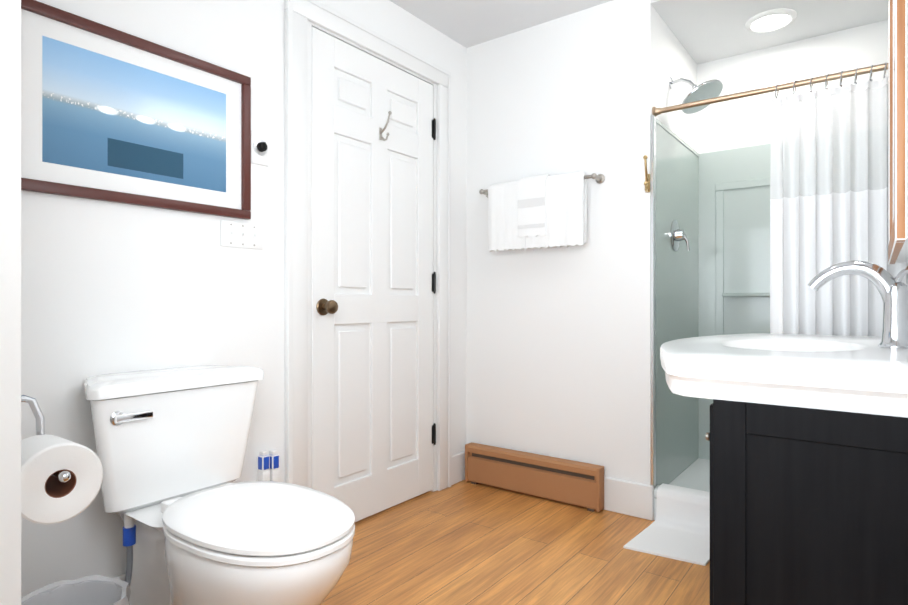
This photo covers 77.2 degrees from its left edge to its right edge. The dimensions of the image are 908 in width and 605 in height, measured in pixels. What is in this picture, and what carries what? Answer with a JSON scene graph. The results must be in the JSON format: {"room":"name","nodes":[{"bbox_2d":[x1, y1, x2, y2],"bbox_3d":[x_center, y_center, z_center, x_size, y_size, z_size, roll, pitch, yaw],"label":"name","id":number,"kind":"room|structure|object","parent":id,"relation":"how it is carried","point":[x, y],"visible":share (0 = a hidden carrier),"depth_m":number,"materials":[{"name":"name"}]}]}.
{"room":"bathroom","nodes":[
{"label":"bathroom","id":0,"kind":"room"},
{"bbox_2d":[0,0,20,604],"bbox_3d":[-1.142,-0.213,0.708,0.900,2.330,0.740,0,0,37],"label":"wall","id":1,"kind":"structure","parent":0,"point":[10,302],"depth_m":0.73,"materials":[{"name":"white paint"}]},
{"bbox_2d":[21,395,102,524],"bbox_3d":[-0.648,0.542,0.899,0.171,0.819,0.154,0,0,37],"label":"toilet paper holder","id":2,"kind":"object","parent":1,"relation":"attached to","point":[61,479],"visible":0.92,"depth_m":0.87,"materials":[{"name":"white paper"}]},
{"bbox_2d":[21,0,466,599],"bbox_3d":[-0.637,-0.214,2.240,0.120,2.330,4.000,0,0,37],"label":"wall","id":3,"kind":"structure","parent":0,"point":[111,288],"depth_m":1.80,"materials":[{"name":"white paint"}]},
{"bbox_2d":[109,573,125,585],"bbox_3d":[-0.953,0.876,1.699,0.020,0.150,1.075,0,0,37],"label":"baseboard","id":4,"kind":"structure","parent":3,"relation":"attached to","point":[122,577],"depth_m":1.66,"materials":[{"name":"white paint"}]},
{"bbox_2d":[21,0,250,219],"bbox_3d":[-0.932,-0.541,1.722,0.023,0.499,0.707,0,0,37],"label":"picture frame","id":5,"kind":"object","parent":3,"relation":"attached to","point":[109,114],"visible":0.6,"depth_m":1.68,"materials":[{"name":"red wood"}]},
{"bbox_2d":[221,220,262,249],"bbox_3d":[-0.737,-0.236,1.990,0.016,0.090,0.165,0,0,37],"label":"switch plate","id":6,"kind":"object","parent":3,"relation":"attached to","point":[241,235],"visible":1,"depth_m":1.99,"materials":[{"name":"white plastic"}]},
{"bbox_2d":[251,130,268,166],"bbox_3d":[-0.688,-0.554,2.040,0.036,0.116,0.074,0,0,37],"label":"switch","id":7,"kind":"object","parent":3,"relation":"attached to","point":[259,148],"visible":0.98,"depth_m":2.04,"materials":[{"name":"white plastic"}]},
{"bbox_2d":[256,450,279,481],"bbox_3d":[-0.671,0.602,2.060,0.040,0.138,0.080,0,0,37],"label":"bottles","id":8,"kind":"object","parent":3,"relation":"attached to","point":[267,466],"visible":0.71,"depth_m":2.04,"materials":[{"name":"white plastic"}]},
{"bbox_2d":[284,0,450,491],"bbox_3d":[-0.372,-0.118,2.570,0.141,2.137,1.013,0,0,37],"label":"door frame","id":9,"kind":"structure","parent":3,"relation":"attached to","point":[302,18],"depth_m":2.23,"materials":[{"name":"white paint"}]},
{"bbox_2d":[312,27,435,521],"bbox_3d":[-0.315,-0.075,2.543,0.105,2.028,0.772,0,0,37],"label":"door","id":10,"kind":"structure","parent":3,"relation":"in","point":[373,281],"depth_m":2.51,"materials":[{"name":"white paint"}]},
{"bbox_2d":[390,0,611,47],"bbox_3d":[0.178,-1.419,1.632,2.153,0.080,4.000,0,0,37],"label":"ceiling","id":11,"kind":"structure","parent":0,"point":[467,23],"depth_m":2.73,"materials":[{"name":"white paint"}]},
{"bbox_2d":[651,0,887,63],"bbox_3d":[1.479,-1.345,2.534,0.944,0.068,0.800,0,0,37],"label":"ceiling soffit","id":12,"kind":"structure","parent":11,"relation":"attached to","point":[704,31],"depth_m":2.65,"materials":[{"name":"white paint"}]},
{"bbox_2d":[745,8,796,32],"bbox_3d":[1.470,-1.302,2.640,0.210,0.018,0.210,0,0,37],"label":"ceiling light","id":13,"kind":"object","parent":12,"relation":"attached to","point":[771,20],"visible":0.98,"depth_m":2.62,"materials":[{"name":"white paint"}]},
{"bbox_2d":[321,480,709,604],"bbox_3d":[0.178,0.991,1.633,2.153,0.080,4.000,0,0,37],"label":"floor","id":14,"kind":"structure","parent":0,"point":[463,542],"depth_m":2.11,"materials":[{"name":"brown wood"}]},
{"bbox_2d":[21,575,130,604],"bbox_3d":[-0.886,0.816,1.303,0.264,0.271,0.264,0,0,37],"label":"wastebasket","id":15,"kind":"object","parent":14,"relation":"on","point":[97,591],"visible":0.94,"depth_m":1.40,"materials":[{"name":"grey plastic"}]},
{"bbox_2d":[84,365,354,604],"bbox_3d":[-0.601,0.576,1.492,0.830,0.750,0.500,0,0,37],"label":"toilet","id":16,"kind":"object","parent":14,"relation":"on","point":[199,528],"visible":1,"depth_m":1.47,"materials":[{"name":"white ceramic"}]},
{"bbox_2d":[465,442,603,511],"bbox_3d":[0.373,0.849,2.801,0.744,0.203,0.061,0,0,37],"label":"heater","id":17,"kind":"object","parent":14,"relation":"on","point":[577,483],"visible":0.98,"depth_m":2.75,"materials":[{"name":"brown metal"}]},
{"bbox_2d":[623,483,709,565],"bbox_3d":[0.909,0.878,2.283,0.310,0.144,0.435,0,0,37],"label":"bath mat","id":18,"kind":"object","parent":14,"relation":"on","point":[678,528],"visible":0.79,"depth_m":2.35,"materials":[{"name":"white fabric"}]},
{"bbox_2d":[650,115,770,519],"bbox_3d":[1.477,0.066,2.533,0.942,1.770,0.803,0,0,37],"label":"shower stall","id":19,"kind":"object","parent":14,"relation":"on","point":[714,280],"visible":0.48,"depth_m":2.94,"materials":[{"name":"white"}]},
{"bbox_2d":[670,220,689,250],"bbox_3d":[1.095,-0.324,2.733,0.065,0.151,0.150,0,0,37],"label":"shower valve","id":20,"kind":"object","parent":19,"relation":"attached to","point":[677,234],"visible":1,"depth_m":2.72,"materials":[{"name":"silver metal"}]},
{"bbox_2d":[660,333,907,604],"bbox_3d":[0.981,0.535,1.640,0.671,0.832,1.170,0,0,37],"label":"bathroom vanity","id":21,"kind":"object","parent":14,"relation":"on","point":[806,436],"visible":1,"depth_m":1.15,"materials":[{"name":"black wood"}]},
{"bbox_2d":[808,261,907,348],"bbox_3d":[1.102,0.002,1.549,0.238,0.234,0.076,0,0,37],"label":"faucet","id":22,"kind":"object","parent":21,"relation":"on","point":[893,291],"visible":1,"depth_m":1.50,"materials":[{"name":"silver metal"}]},
{"bbox_2d":[467,0,696,484],"bbox_3d":[0.733,-0.214,3.152,0.989,2.330,0.900,0,0,37],"label":"wall","id":23,"kind":"structure","parent":0,"point":[558,352],"depth_m":2.73,"materials":[{"name":"white paint"}]},
{"bbox_2d":[479,171,604,251],"bbox_3d":[0.397,-0.424,2.766,0.654,0.376,0.119,0,0,37],"label":"towel rail","id":24,"kind":"object","parent":23,"relation":"attached to","point":[541,211],"visible":1,"depth_m":2.69,"materials":[{"name":"white fabric"}]},
{"bbox_2d":[462,451,655,520],"bbox_3d":[0.466,0.876,2.780,1.005,0.150,0.016,0,0,37],"label":"baseboard","id":25,"kind":"structure","parent":23,"relation":"attached to","point":[629,498],"depth_m":2.54,"materials":[{"name":"white paint"}]},
{"bbox_2d":[643,155,649,191],"bbox_3d":[0.834,-0.557,2.469,0.021,0.151,0.076,0,0,28],"label":"hook","id":26,"kind":"object","parent":23,"relation":"attached to","point":[647,181],"visible":1,"depth_m":2.46,"materials":[{"name":"gold metal"}]},
{"bbox_2d":[669,77,722,113],"bbox_3d":[1.129,-0.991,2.661,0.230,0.183,0.199,0,0,37],"label":"shower head","id":27,"kind":"object","parent":23,"relation":"attached to","point":[713,88],"visible":0.96,"depth_m":2.63},
{"bbox_2d":[697,20,887,153],"bbox_3d":[1.747,-0.214,2.895,0.944,2.330,0.100,0,0,37],"label":"wall","id":28,"kind":"structure","parent":0,"point":[735,123],"depth_m":2.93,"materials":[{"name":"white paint"}]},
{"bbox_3d":[1.002,-0.213,1.020,0.100,2.330,4.000,0,0,37],"label":"wall","id":29,"kind":"structure","parent":0,"visible":0},
{"bbox_2d":[652,62,907,336],"bbox_3d":[1.267,-0.044,2.250,0.943,1.650,0.076,0,0,37],"label":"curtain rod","id":30,"kind":"object","parent":29,"relation":"attached to","point":[829,182],"visible":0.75,"depth_m":2.16,"materials":[{"name":"white fabric"}]},
{"bbox_2d":[770,77,907,336],"bbox_3d":[1.444,-0.011,2.118,0.473,1.585,0.076,0,0,37],"label":"curtain","id":31,"kind":"object","parent":30,"relation":"hanging from","point":[829,165],"depth_m":2.16,"materials":[{"name":"white fabric"}]},
{"bbox_2d":[888,0,907,263],"bbox_3d":[1.234,-0.599,1.513,0.115,0.940,0.930,0,0,37],"label":"mirror","id":32,"kind":"object","parent":29,"relation":"attached to","point":[897,131],"visible":1,"depth_m":1.17,"materials":[{"name":"brown wood"}]}
]}

